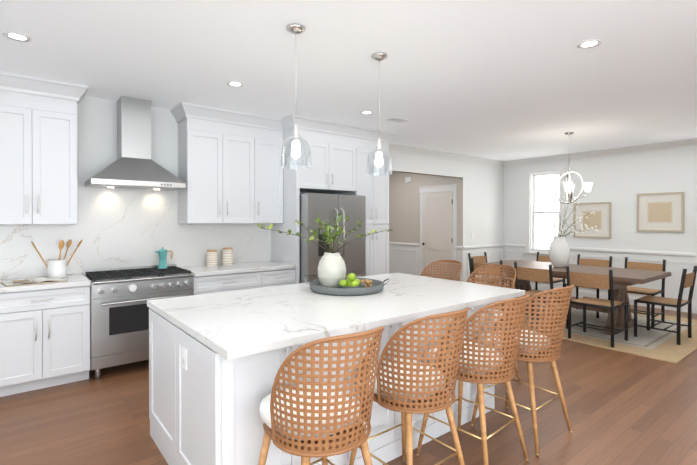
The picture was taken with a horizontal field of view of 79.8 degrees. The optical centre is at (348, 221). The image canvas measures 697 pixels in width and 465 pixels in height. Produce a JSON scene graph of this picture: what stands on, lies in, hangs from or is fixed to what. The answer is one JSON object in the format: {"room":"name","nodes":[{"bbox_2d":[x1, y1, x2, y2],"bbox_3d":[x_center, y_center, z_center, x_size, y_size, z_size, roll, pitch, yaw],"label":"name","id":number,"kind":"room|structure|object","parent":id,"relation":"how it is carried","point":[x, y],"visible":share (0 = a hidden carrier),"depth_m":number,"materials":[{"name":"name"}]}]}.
{"room":"dining room","nodes":[
{"label":"dining room","id":0,"kind":"room"},
{"bbox_2d":[10,96,503,278],"bbox_3d":[-0.558,0.071,6.045,10.220,2.720,0.150,0,0,-38],"label":"wall","id":1,"kind":"structure","parent":0,"point":[96,135],"depth_m":4.80,"materials":[{"name":"white paint"}]},
{"bbox_2d":[0,71,79,224],"bbox_3d":[-2.924,-0.628,3.843,0.680,1.300,0.348,0,0,-38],"label":"upper cabinet","id":2,"kind":"object","parent":1,"relation":"attached to","point":[38,150],"depth_m":3.73,"materials":[{"name":"white wood"}]},
{"bbox_2d":[0,181,270,278],"bbox_3d":[-2.713,0.057,4.229,4.281,0.934,0.014,0,0,-38],"label":"backsplash","id":3,"kind":"structure","parent":1,"relation":"attached to","point":[119,227],"depth_m":4.46,"materials":[{"name":"stone"}]},
{"bbox_2d":[85,96,185,189],"bbox_3d":[-2.201,-0.816,4.324,0.862,0.925,0.460,0,0,-38],"label":"range hood","id":4,"kind":"object","parent":1,"relation":"attached to","point":[133,166],"visible":1,"depth_m":4.28,"materials":[{"name":"silver metal"}]},
{"bbox_2d":[174,103,257,223],"bbox_3d":[-1.555,-0.633,4.929,0.795,1.300,0.348,0,0,-38],"label":"upper cabinet","id":5,"kind":"object","parent":1,"relation":"attached to","point":[230,169],"depth_m":4.76,"materials":[{"name":"white wood"}]},
{"bbox_2d":[258,115,282,222],"bbox_3d":[-1.088,-0.635,5.300,0.398,1.300,0.348,0,0,-38],"label":"upper cabinet","id":6,"kind":"object","parent":1,"relation":"attached to","point":[270,130],"depth_m":5.17,"materials":[{"name":"white wood"}]},
{"bbox_2d":[389,143,504,166],"bbox_3d":[1.806,-1.237,7.761,3.854,0.119,0.090,0,0,-38],"label":"crown molding","id":7,"kind":"structure","parent":1,"relation":"attached to","point":[398,148],"depth_m":7.71,"materials":[{"name":"white"}]},
{"bbox_2d":[461,244,504,283],"bbox_3d":[2.800,0.946,8.600,1.448,0.945,0.028,0,0,-38],"label":"trim","id":8,"kind":"structure","parent":1,"relation":"attached to","point":[495,252],"depth_m":8.52,"materials":[{"name":"white"}]},
{"bbox_2d":[0,296,696,464],"bbox_3d":[0.981,1.466,4.113,10.220,0.050,9.600,0,0,-38],"label":"floor","id":9,"kind":"structure","parent":0,"point":[623,408],"depth_m":3.05,"materials":[{"name":"brown wood"}]},
{"bbox_2d":[0,286,89,396],"bbox_3d":[-2.790,1.006,3.777,0.698,0.874,0.625,0,0,-38],"label":"base cabinet","id":10,"kind":"object","parent":9,"relation":"on","point":[44,335],"depth_m":3.55,"materials":[{"name":"painted wood"},{"name":"brushed nickel"}]},
{"bbox_2d":[0,274,90,293],"bbox_3d":[-3.347,0.549,3.312,2.146,0.040,0.634,0,0,-38],"label":"countertop","id":11,"kind":"structure","parent":10,"relation":"on","point":[73,279],"depth_m":3.59,"materials":[{"name":"white stone"}]},
{"bbox_2d":[1,277,66,286],"bbox_3d":[-2.758,0.516,3.656,0.280,0.023,0.420,0,0,44],"label":"cookbook","id":12,"kind":"object","parent":11,"relation":"on","point":[28,281],"visible":1,"depth_m":3.59,"materials":[{"name":"beige paper"}]},
{"bbox_2d":[31,239,81,277],"bbox_3d":[-2.765,0.347,3.964,0.404,0.358,0.240,0,0,-38],"label":"utensil crock","id":13,"kind":"object","parent":11,"relation":"on","point":[56,268],"visible":1,"depth_m":3.90,"materials":[{"name":"ceramic"},{"name":"wood"}]},
{"bbox_2d":[83,264,194,378],"bbox_3d":[-2.126,0.963,4.239,0.908,0.955,0.696,0,0,-38],"label":"range","id":14,"kind":"object","parent":9,"relation":"on","point":[119,317],"visible":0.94,"depth_m":3.92,"materials":[{"name":"silver metal"}]},
{"bbox_2d":[156,247,172,268],"bbox_3d":[-2.003,0.388,4.535,0.178,0.230,0.104,0,0,-38],"label":"moka pot","id":15,"kind":"object","parent":14,"relation":"on","point":[162,254],"visible":1,"depth_m":4.49,"materials":[{"name":"teal metal"}]},
{"bbox_2d":[180,261,295,294],"bbox_3d":[-1.311,0.979,4.928,1.221,0.915,0.660,0,0,-38],"label":"base cabinet","id":16,"kind":"object","parent":9,"relation":"on","point":[234,277],"visible":0.25,"depth_m":4.69,"materials":[{"name":"painted wood"},{"name":"brushed nickel"}]},
{"bbox_2d":[206,250,217,266],"bbox_3d":[-1.604,0.425,4.903,0.134,0.192,0.134,0,0,-38],"label":"canister","id":17,"kind":"object","parent":16,"relation":"on","point":[211,258],"visible":1,"depth_m":4.85,"materials":[{"name":"beige ceramic"}]},
{"bbox_2d":[222,247,233,265],"bbox_3d":[-1.455,0.414,5.021,0.134,0.212,0.134,0,0,-38],"label":"canister","id":18,"kind":"object","parent":16,"relation":"on","point":[227,256],"visible":1,"depth_m":4.97,"materials":[{"name":"beige ceramic"}]},
{"bbox_2d":[271,114,358,283],"bbox_3d":[-0.457,0.074,5.609,0.964,2.720,0.653,0,0,-38],"label":"tall cabinet","id":19,"kind":"object","parent":9,"relation":"on","point":[339,152],"depth_m":5.29,"materials":[{"name":"white wood"}]},
{"bbox_2d":[258,326,384,464],"bbox_3d":[-0.120,0.935,1.813,0.482,1.040,0.600,0,0,-38],"label":"stool","id":20,"kind":"object","parent":9,"relation":"on","point":[305,420],"visible":1,"depth_m":1.61,"materials":[{"name":"brown wicker"}]},
{"bbox_2d":[147,301,496,464],"bbox_3d":[-0.097,1.010,3.008,2.200,0.874,1.282,0,0,-38],"label":"kitchen island","id":21,"kind":"object","parent":9,"relation":"on","point":[207,412],"depth_m":2.21,"materials":[{"name":"white painted wood"}]},
{"bbox_2d":[182,345,186,369],"bbox_3d":[-0.881,0.728,2.233,0.007,0.115,0.075,0,0,-38],"label":"outlet","id":22,"kind":"object","parent":21,"relation":"attached to","point":[184,357],"visible":0.98,"depth_m":2.22,"materials":[{"name":"white plastic"}]},
{"bbox_2d":[147,273,524,360],"bbox_3d":[0.001,0.551,3.030,2.396,0.040,1.390,0,0,-38],"label":"island countertop","id":23,"kind":"structure","parent":21,"relation":"on","point":[247,322],"depth_m":2.54,"materials":[{"name":"white stone"}]},
{"bbox_2d":[304,277,389,295],"bbox_3d":[-0.014,0.484,3.255,0.584,0.091,0.584,0,0,-38],"label":"tray","id":24,"kind":"object","parent":23,"relation":"on","point":[316,286],"visible":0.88,"depth_m":3.03,"materials":[{"name":"grey painted metal"},{"name":"dark metal"}]},
{"bbox_2d":[258,214,391,287],"bbox_3d":[-0.179,0.220,3.289,0.850,0.593,0.677,0,0,-38],"label":"vase","id":25,"kind":"object","parent":24,"relation":"on","point":[331,270],"visible":0.94,"depth_m":3.23,"materials":[{"name":"white ceramic"}]},
{"bbox_2d":[337,273,364,287],"bbox_3d":[0.020,0.445,3.115,0.210,0.145,0.210,0,0,-38],"label":"apples","id":26,"kind":"object","parent":24,"relation":"on","point":[351,281],"visible":0.9,"depth_m":3.09,"materials":[{"name":"green food"}]},
{"bbox_2d":[360,279,371,286],"bbox_3d":[0.137,0.482,3.273,0.102,0.067,0.105,0,0,-38],"label":"walnuts","id":27,"kind":"object","parent":24,"relation":"on","point":[367,282],"visible":0.75,"depth_m":3.24,"materials":[{"name":"brown food"}]},
{"bbox_2d":[300,193,365,282],"bbox_3d":[-0.359,0.544,5.524,0.906,1.780,0.876,0,0,-38],"label":"fridge","id":28,"kind":"object","parent":9,"relation":"on","point":[331,207],"visible":0.38,"depth_m":5.16,"materials":[{"name":"silver metal"}]},
{"bbox_2d":[359,126,390,275],"bbox_3d":[0.155,0.071,6.111,0.620,2.720,0.628,0,0,-38],"label":"tall cabinet","id":29,"kind":"object","parent":9,"relation":"on","point":[375,188],"depth_m":5.89,"materials":[{"name":"white wood"}]},
{"bbox_2d":[349,307,469,464],"bbox_3d":[0.335,0.933,2.174,0.482,1.040,0.600,0,0,-38],"label":"stool","id":30,"kind":"object","parent":9,"relation":"on","point":[406,386],"visible":0.96,"depth_m":1.97,"materials":[{"name":"brown wicker"}]},
{"bbox_2d":[420,260,461,280],"bbox_3d":[0.872,0.922,4.216,0.600,1.040,0.482,0,0,-38],"label":"stool","id":31,"kind":"object","parent":9,"relation":"on","point":[434,263],"visible":0.23,"depth_m":4.43,"materials":[{"name":"brown wicker"}]},
{"bbox_2d":[416,294,529,464],"bbox_3d":[0.780,0.931,2.528,0.499,1.040,0.600,0,0,-38],"label":"stool","id":32,"kind":"object","parent":9,"relation":"on","point":[480,365],"visible":0.79,"depth_m":2.32,"materials":[{"name":"brown wicker"}]},
{"bbox_2d":[466,264,520,383],"bbox_3d":[1.232,0.925,3.761,0.600,1.040,0.482,0,0,-38],"label":"stool","id":33,"kind":"object","parent":9,"relation":"on","point":[481,268],"visible":0.21,"depth_m":3.96,"materials":[{"name":"brown wicker"}]},
{"bbox_2d":[471,285,573,455],"bbox_3d":[1.227,0.929,2.883,0.482,1.040,0.600,0,0,-38],"label":"stool","id":34,"kind":"object","parent":9,"relation":"on","point":[534,345],"visible":0.65,"depth_m":2.67,"materials":[{"name":"brown wicker"}]},
{"bbox_2d":[497,301,696,363],"bbox_3d":[3.330,1.424,6.220,2.480,0.012,3.120,0,0,-38],"label":"rug","id":35,"kind":"object","parent":9,"relation":"on","point":[657,344],"visible":0.36,"depth_m":5.13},
{"bbox_2d":[468,252,511,286],"bbox_3d":[2.374,0.970,7.003,0.508,0.888,0.527,0,0,-38],"label":"dining chair","id":36,"kind":"object","parent":35,"relation":"on","point":[480,259],"visible":0.29,"depth_m":7.16,"materials":[{"name":"black"}]},
{"bbox_2d":[471,258,520,309],"bbox_3d":[2.157,0.974,6.104,0.527,0.888,0.508,0,0,-38],"label":"dining chair","id":37,"kind":"object","parent":35,"relation":"on","point":[475,266],"visible":0.15,"depth_m":6.02,"materials":[{"name":"black"}]},
{"bbox_2d":[514,262,567,332],"bbox_3d":[2.580,0.977,5.571,0.527,0.888,0.508,0,0,-38],"label":"dining chair","id":38,"kind":"object","parent":35,"relation":"on","point":[534,274],"visible":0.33,"depth_m":5.43,"materials":[{"name":"black wood"}]},
{"bbox_2d":[533,252,564,302],"bbox_3d":[3.300,0.970,7.011,0.527,0.888,0.508,0,0,-38],"label":"dining chair","id":39,"kind":"object","parent":35,"relation":"on","point":[544,259],"visible":0.17,"depth_m":7.23,"materials":[{"name":"black"}]},
{"bbox_2d":[482,260,670,334],"bbox_3d":[3.151,1.039,6.025,1.100,0.760,2.200,0,0,-38],"label":"dining table","id":40,"kind":"object","parent":35,"relation":"on","point":[623,278],"visible":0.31,"depth_m":5.56,"materials":[{"name":"brown wood"}]},
{"bbox_2d":[533,199,597,266],"bbox_3d":[3.162,0.161,6.020,0.756,0.994,0.868,0,0,-38],"label":"vase","id":41,"kind":"object","parent":40,"relation":"on","point":[559,251],"visible":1,"depth_m":6.01,"materials":[{"name":"white ceramic"}]},
{"bbox_2d":[564,254,611,317],"bbox_3d":[3.723,0.972,6.478,0.527,0.888,0.508,0,0,-38],"label":"dining chair","id":42,"kind":"object","parent":35,"relation":"on","point":[597,262],"visible":0.25,"depth_m":6.56,"materials":[{"name":"black"}]},
{"bbox_2d":[566,266,627,347],"bbox_3d":[3.003,0.980,5.039,0.527,0.888,0.508,0,0,-38],"label":"dining chair","id":43,"kind":"object","parent":35,"relation":"on","point":[597,281],"visible":0.94,"depth_m":4.95,"materials":[{"name":"black wood"}]},
{"bbox_2d":[624,257,665,327],"bbox_3d":[4.145,0.975,5.946,0.527,0.888,0.508,0,0,-38],"label":"dining chair","id":44,"kind":"object","parent":35,"relation":"on","point":[645,266],"visible":0.58,"depth_m":5.90,"materials":[{"name":"black"}]},
{"bbox_2d":[634,266,696,344],"bbox_3d":[3.902,0.979,5.128,0.508,0.888,0.527,0,0,-38],"label":"dining chair","id":45,"kind":"object","parent":35,"relation":"on","point":[687,280],"visible":1,"depth_m":5.09,"materials":[{"name":"black wood"}]},
{"bbox_2d":[0,0,696,160],"bbox_3d":[0.981,-1.304,4.099,10.220,0.050,9.600,0,0,-38],"label":"ceiling","id":46,"kind":"structure","parent":0,"point":[505,80],"depth_m":3.33,"materials":[{"name":"white paint"}]},
{"bbox_2d":[3,32,30,41],"bbox_3d":[-2.272,-1.270,2.858,0.150,0.006,0.150,0,0,-38],"label":"recessed light","id":47,"kind":"object","parent":46,"relation":"in","point":[16,36],"visible":1,"depth_m":2.85,"materials":[{"name":"white plastic"}]},
{"bbox_2d":[227,81,243,86],"bbox_3d":[-1.047,-1.275,3.856,0.150,0.006,0.150,0,0,-38],"label":"recessed light","id":48,"kind":"object","parent":46,"relation":"in","point":[235,84],"visible":0.98,"depth_m":3.86,"materials":[{"name":"white"}]},
{"bbox_2d":[280,24,311,168],"bbox_3d":[-0.344,-0.815,2.731,0.204,0.912,0.204,0,0,-38],"label":"pendant light","id":49,"kind":"object","parent":46,"relation":"hanging from","point":[295,29],"visible":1,"depth_m":2.71,"materials":[{"name":"clear glass"}]},
{"bbox_2d":[361,111,372,114],"bbox_3d":[0.217,-1.280,4.885,0.150,0.006,0.150,0,0,-38],"label":"recessed light","id":50,"kind":"object","parent":46,"relation":"in","point":[366,112],"visible":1,"depth_m":4.88,"materials":[{"name":"white"}]},
{"bbox_2d":[366,52,392,175],"bbox_3d":[0.235,-0.817,3.191,0.204,0.912,0.204,0,0,-38],"label":"pendant light","id":51,"kind":"object","parent":46,"relation":"hanging from","point":[379,56],"visible":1,"depth_m":3.17,"materials":[{"name":"clear glass"}]},
{"bbox_2d":[386,117,407,122],"bbox_3d":[0.610,-1.280,5.234,0.250,0.010,0.140,0,0,-38],"label":"ceiling vent","id":52,"kind":"object","parent":46,"relation":"in","point":[395,119],"visible":0.96,"depth_m":5.22,"materials":[{"name":"white metal"}]},
{"bbox_2d":[546,132,592,203],"bbox_3d":[3.187,-0.773,6.019,0.456,1.030,0.456,0,0,-13],"label":"chandelier","id":53,"kind":"object","parent":46,"relation":"hanging from","point":[569,187],"visible":1,"depth_m":5.97,"materials":[{"name":"silver metal"}]},
{"bbox_2d":[577,39,601,48],"bbox_3d":[1.720,-1.270,2.975,0.150,0.006,0.150,0,0,-38],"label":"recessed light","id":54,"kind":"object","parent":46,"relation":"in","point":[591,43],"visible":1,"depth_m":2.98,"materials":[{"name":"white plastic"}]},
{"bbox_2d":[389,162,467,245],"bbox_3d":[1.615,0.056,9.090,0.150,2.720,2.220,0,0,-38],"label":"wall","id":55,"kind":"structure","parent":0,"point":[404,211],"depth_m":9.18,"materials":[{"name":"beige paint"}]},
{"bbox_2d":[389,242,419,275],"bbox_3d":[1.204,0.941,9.469,0.028,0.945,1.125,0,0,-38],"label":"trim","id":56,"kind":"structure","parent":55,"relation":"attached to","point":[404,258],"depth_m":9.41,"materials":[{"name":"white wood"}]},
{"bbox_2d":[405,177,410,182],"bbox_3d":[1.332,-0.940,9.295,0.029,0.110,0.160,0,0,-38],"label":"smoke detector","id":57,"kind":"object","parent":55,"relation":"attached to","point":[407,179],"depth_m":9.29,"materials":[{"name":"white plastic"}]},
{"bbox_2d":[418,184,457,280],"bbox_3d":[1.820,0.333,8.629,0.103,2.170,0.990,0,0,-38],"label":"door","id":58,"kind":"structure","parent":55,"relation":"attached to","point":[438,224],"depth_m":8.62,"materials":[{"name":"beige paint"}]},
{"bbox_2d":[503,147,696,252],"bbox_3d":[5.624,0.070,6.355,0.150,2.720,7.350,0,0,-38],"label":"wall","id":59,"kind":"structure","parent":0,"point":[620,182],"depth_m":7.26,"materials":[{"name":"white paint"}]},
{"bbox_2d":[524,163,565,257],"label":"window","id":60,"kind":"structure","parent":59,"relation":"in","point":[532,173],"depth_m":8.58,"materials":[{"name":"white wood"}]},
{"bbox_2d":[573,202,610,237],"bbox_3d":[4.473,-0.032,7.658,0.028,0.650,0.633,0,0,-38],"label":"picture","id":61,"kind":"object","parent":59,"relation":"attached to","point":[600,218],"visible":0.94,"depth_m":7.64,"materials":[{"name":"beige paper"}]},
{"bbox_2d":[503,138,696,167],"bbox_3d":[5.493,-1.230,6.321,0.090,0.119,6.930,0,0,-38],"label":"crown molding","id":62,"kind":"structure","parent":59,"relation":"attached to","point":[661,146],"depth_m":7.41,"materials":[{"name":"white"}]},
{"bbox_2d":[505,244,696,313],"bbox_3d":[5.545,0.957,6.316,0.028,0.945,7.020,0,0,-38],"label":"trim","id":63,"kind":"structure","parent":59,"relation":"attached to","point":[676,262],"depth_m":7.13,"materials":[{"name":"white"}]},
{"bbox_2d":[637,192,683,231],"bbox_3d":[5.115,-0.159,6.849,0.028,0.642,0.641,0,0,-38],"label":"picture","id":64,"kind":"object","parent":59,"relation":"attached to","point":[660,212],"visible":0.98,"depth_m":6.84,"materials":[{"name":"beige paper"}]},
{"bbox_2d":[694,150,696,265],"bbox_3d":[5.702,-0.185,6.208,0.210,1.870,0.825,0,0,-38],"label":"window","id":65,"kind":"structure","parent":59,"relation":"in","point":[696,208],"depth_m":6.47,"materials":[{"name":"white"}]}
]}

